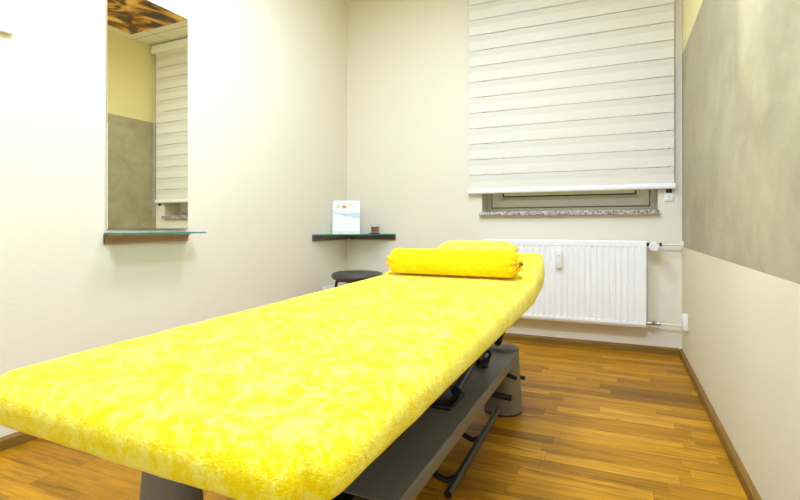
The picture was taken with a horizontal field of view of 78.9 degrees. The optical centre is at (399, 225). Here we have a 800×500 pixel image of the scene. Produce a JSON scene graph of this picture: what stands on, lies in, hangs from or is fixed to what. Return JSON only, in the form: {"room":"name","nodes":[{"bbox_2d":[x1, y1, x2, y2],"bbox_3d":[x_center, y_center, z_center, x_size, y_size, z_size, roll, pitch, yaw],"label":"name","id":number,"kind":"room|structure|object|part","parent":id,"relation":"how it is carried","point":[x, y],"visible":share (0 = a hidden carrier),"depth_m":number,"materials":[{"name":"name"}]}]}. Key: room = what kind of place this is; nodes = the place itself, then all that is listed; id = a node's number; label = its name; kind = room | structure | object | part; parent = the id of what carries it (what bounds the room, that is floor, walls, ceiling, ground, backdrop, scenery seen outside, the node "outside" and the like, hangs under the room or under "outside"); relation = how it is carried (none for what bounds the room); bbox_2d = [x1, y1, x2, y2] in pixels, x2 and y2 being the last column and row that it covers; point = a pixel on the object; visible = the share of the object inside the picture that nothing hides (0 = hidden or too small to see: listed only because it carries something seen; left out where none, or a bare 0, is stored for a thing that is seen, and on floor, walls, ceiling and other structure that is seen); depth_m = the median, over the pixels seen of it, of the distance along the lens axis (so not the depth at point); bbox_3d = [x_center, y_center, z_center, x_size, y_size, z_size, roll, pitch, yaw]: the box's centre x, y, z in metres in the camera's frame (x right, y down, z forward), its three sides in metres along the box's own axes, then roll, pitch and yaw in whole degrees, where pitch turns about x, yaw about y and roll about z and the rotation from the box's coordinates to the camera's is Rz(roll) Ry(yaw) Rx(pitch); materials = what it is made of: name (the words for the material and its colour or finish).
{"room":"massage therapy room","nodes":[
{"label":"massage therapy room","id":0,"kind":"room"},
{"bbox_2d":[0,0,346,436],"bbox_3d":[-1.593,-0.575,2.118,0.120,2.950,5.408,0,0,24],"label":"wall","id":1,"kind":"structure","parent":0,"point":[267,79],"depth_m":2.82,"materials":[{"name":"beige paint"}]},
{"bbox_2d":[0,0,14,34],"bbox_3d":[-1.661,-1.038,1.785,0.026,0.523,0.425,0,0,24],"label":"wall picture","id":2,"kind":"object","parent":1,"relation":"attached to","point":[7,7],"visible":1,"depth_m":1.95,"materials":[{"name":"white fabric"}]},
{"bbox_2d":[0,431,37,451],"bbox_3d":[-1.531,0.874,2.090,0.016,0.052,5.168,0,0,24],"label":"baseboard","id":3,"kind":"structure","parent":1,"relation":"attached to","point":[9,441],"depth_m":1.98,"materials":[{"name":"brown wood"}]},
{"bbox_2d":[107,0,187,228],"bbox_3d":[-1.319,-0.585,2.565,0.016,1.197,0.477,0,0,25],"label":"wall mirror","id":4,"kind":"object","parent":1,"relation":"attached to","point":[147,42],"visible":1,"depth_m":2.54,"materials":[{"name":"clear mirror"}]},
{"bbox_2d":[103,232,205,243],"bbox_3d":[-1.257,0.059,2.533,0.155,0.054,0.494,0,0,24],"label":"shelf","id":5,"kind":"object","parent":1,"relation":"attached to","point":[117,237],"visible":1,"depth_m":2.49,"materials":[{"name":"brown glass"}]},
{"bbox_3d":[-1.256,0.036,2.533,0.154,0.008,0.489,0,0,24],"label":"glass plate","id":6,"kind":"part","parent":5,"relation":"part of","materials":[{"name":"glass"}]},
{"bbox_2d":[323,285,334,289],"bbox_3d":[-0.598,0.554,4.177,0.018,0.082,0.216,0,0,24],"label":"wall socket","id":7,"kind":"object","parent":1,"relation":"attached to","point":[331,286],"visible":0.1,"depth_m":4.14,"materials":[{"name":"white plastic"}]},
{"bbox_2d":[312,234,395,240],"bbox_3d":[-0.375,0.095,4.098,0.490,0.054,0.558,0,0,24],"label":"corner shelf","id":8,"kind":"object","parent":1,"relation":"attached to","point":[315,237],"visible":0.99,"depth_m":4.25,"materials":[{"name":"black glass"}]},
{"bbox_3d":[-0.582,0.099,4.190,0.036,0.045,0.557,0,0,24],"label":"shelf rail","id":9,"kind":"part","parent":8,"relation":"part of","materials":[{"name":"metal"}]},
{"bbox_2d":[332,201,359,233],"bbox_3d":[-0.466,-0.076,4.231,0.236,0.288,0.096,0,0,-1],"label":"display card","id":10,"kind":"object","parent":8,"relation":"on","point":[346,214],"visible":1,"depth_m":4.20,"materials":[{"name":"white paper"}]},
{"bbox_3d":[-0.375,0.072,4.097,0.489,0.008,0.557,0,0,24],"label":"glass plate","id":11,"kind":"part","parent":8,"relation":"part of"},
{"bbox_3d":[-0.252,0.099,4.329,0.453,0.045,0.036,0,0,24],"label":"shelf rail","id":12,"kind":"part","parent":8,"relation":"part of","materials":[{"name":"metal"}]},
{"bbox_3d":[-0.224,0.065,4.246,0.100,0.006,0.100,0,0,24],"label":"coaster","id":13,"kind":"object","parent":8,"relation":"on","visible":0},
{"bbox_2d":[371,218,378,232],"bbox_3d":[-0.217,-0.005,4.243,0.074,0.132,0.074,0,0,24],"label":"candle","id":14,"kind":"object","parent":13,"relation":"on","point":[374,227],"visible":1,"depth_m":4.21,"materials":[{"name":"orange wax"}]},
{"bbox_2d":[0,340,747,499],"bbox_3d":[-0.320,0.950,1.549,3.268,0.100,5.768,0,0,24],"label":"floor","id":15,"kind":"structure","parent":0,"point":[593,423],"depth_m":1.97,"materials":[{"name":"brown wood"}]},
{"bbox_2d":[139,332,524,499],"bbox_3d":[-0.027,0.539,1.704,0.746,0.721,2.052,0,0,24],"label":"massage table","id":16,"kind":"object","parent":15,"relation":"on","point":[408,463],"visible":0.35,"depth_m":1.45,"materials":[{"name":"grey metal"}]},
{"bbox_2d":[0,253,544,499],"bbox_3d":[-0.041,0.255,1.704,0.809,0.230,2.117,0,0,24],"label":"sheet","id":17,"kind":"object","parent":16,"relation":"on","point":[295,398],"visible":0.88,"depth_m":0.88,"materials":[{"name":"yellow fabric"}]},
{"bbox_2d":[386,248,523,277],"bbox_3d":[0.242,0.171,2.301,0.675,0.125,0.137,0,0,24],"label":"bolster","id":18,"kind":"object","parent":17,"relation":"on","point":[456,262],"visible":1,"depth_m":2.24,"materials":[{"name":"yellow fabric"}]},
{"bbox_2d":[436,240,518,252],"bbox_3d":[0.374,0.137,2.486,0.425,0.123,0.243,0,0,24],"label":"pillow","id":19,"kind":"object","parent":17,"relation":"on","point":[455,244],"visible":0.42,"depth_m":2.45,"materials":[{"name":"yellow fabric"}]},
{"bbox_3d":[0.146,0.592,1.665,0.110,0.012,0.160,0,0,24],"label":"arm mount","id":20,"kind":"part","parent":16,"relation":"part of","materials":[{"name":"black metal"}]},
{"bbox_3d":[0.343,0.583,2.130,0.090,0.030,0.070,0,0,24],"label":"arm mount","id":21,"kind":"part","parent":16,"relation":"part of","materials":[{"name":"black metal"}]},
{"bbox_3d":[0.353,0.556,2.024,0.055,0.078,0.031,0,0,24],"label":"lever","id":22,"kind":"part","parent":16,"relation":"part of","materials":[{"name":"black metal"}]},
{"bbox_2d":[331,270,382,287],"bbox_3d":[-0.340,0.632,3.886,0.416,0.535,0.416,0,0,24],"label":"round stool","id":23,"kind":"object","parent":15,"relation":"on","point":[350,276],"visible":0.33,"depth_m":3.75,"materials":[{"name":"black leather"}]},
{"bbox_3d":[-0.340,0.398,3.886,0.416,0.065,0.416,0,0,24],"label":"seat","id":24,"kind":"part","parent":23,"relation":"part of","materials":[{"name":"black leather"}]},
{"bbox_2d":[347,0,681,349],"bbox_3d":[0.807,-0.575,4.073,2.668,2.950,0.360,0,0,24],"label":"wall","id":25,"kind":"structure","parent":0,"point":[408,67],"depth_m":4.10,"materials":[{"name":"beige paint"}]},
{"bbox_2d":[479,210,658,215],"bbox_3d":[1.276,-0.098,3.771,1.281,0.032,0.270,0,0,24],"label":"window sill","id":26,"kind":"structure","parent":25,"relation":"attached to","point":[590,212],"depth_m":3.62,"materials":[{"name":"stone"}]},
{"bbox_2d":[488,24,655,211],"bbox_3d":[1.333,-0.838,3.886,1.263,1.445,0.092,0,0,24],"label":"window","id":27,"kind":"structure","parent":25,"relation":"in","point":[643,199],"depth_m":3.83,"materials":[{"name":"plastic"}]},
{"bbox_2d":[467,0,681,209],"bbox_3d":[1.235,-1.071,3.637,1.524,1.919,0.088,0,0,24],"label":"roller blind","id":28,"kind":"object","parent":25,"relation":"attached to","point":[641,177],"visible":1,"depth_m":3.62,"materials":[{"name":"white fabric"}]},
{"bbox_3d":[1.226,-0.278,3.648,1.466,0.038,0.026,0,0,24],"label":"rail","id":29,"kind":"part","parent":28,"relation":"part of","materials":[{"name":"white metal"}]},
{"bbox_3d":[1.917,-1.033,3.334,0.036,1.844,0.020,0,0,-7],"label":"pull chain","id":30,"kind":"part","parent":28,"relation":"part of","materials":[{"name":"white plastic"}]},
{"bbox_2d":[485,239,682,329],"bbox_3d":[1.300,0.406,3.576,1.362,0.605,0.146,0,0,24],"label":"radiator","id":31,"kind":"object","parent":25,"relation":"attached to","point":[604,282],"visible":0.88,"depth_m":3.50,"materials":[{"name":"white metal"}]},
{"bbox_3d":[1.717,0.402,3.394,0.004,0.595,0.074,0,0,24],"label":"panel","id":32,"kind":"part","parent":31,"relation":"part of","materials":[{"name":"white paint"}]},
{"bbox_2d":[503,333,678,355],"bbox_3d":[0.730,0.874,3.901,2.636,0.052,0.016,0,0,24],"label":"baseboard","id":33,"kind":"structure","parent":25,"relation":"attached to","point":[507,336],"depth_m":3.58,"materials":[{"name":"brown wood"}]},
{"bbox_2d":[664,130,672,200],"bbox_3d":[1.874,-0.453,3.387,0.054,0.555,0.022,0,0,24],"label":"belt winder","id":34,"kind":"object","parent":25,"relation":"attached to","point":[668,193],"visible":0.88,"depth_m":3.38,"materials":[{"name":"white plastic"}]},
{"bbox_3d":[1.876,-0.233,3.392,0.054,0.115,0.012,0,0,24],"label":"plate","id":35,"kind":"part","parent":34,"relation":"part of","materials":[{"name":"white plastic"}]},
{"bbox_2d":[682,0,799,499],"bbox_3d":[0.953,-0.575,0.981,0.120,2.950,5.408,0,0,24],"label":"wall","id":36,"kind":"structure","parent":0,"point":[741,58],"depth_m":1.69,"materials":[{"name":"paint"}]},
{"bbox_2d":[681,313,687,330],"bbox_3d":[1.815,0.612,3.099,0.032,0.096,0.080,0,0,24],"label":"wall socket","id":37,"kind":"object","parent":36,"relation":"attached to","point":[684,317],"visible":1,"depth_m":3.06,"materials":[{"name":"white plastic"}]},
{"bbox_2d":[679,348,761,499],"bbox_3d":[0.891,0.874,1.009,0.016,0.052,5.168,0,0,24],"label":"baseboard","id":38,"kind":"structure","parent":36,"relation":"attached to","point":[751,492],"depth_m":1.97,"materials":[{"name":"brown wood"}]},
{"label":"outside","id":39,"kind":"structure","parent":0,"visible":0},
{"bbox_2d":[504,45,634,195],"bbox_3d":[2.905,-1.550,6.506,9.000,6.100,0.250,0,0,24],"label":"window pane","id":40,"kind":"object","parent":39,"point":[604,191],"depth_m":6.62,"materials":[{"name":"glass"}]}
]}

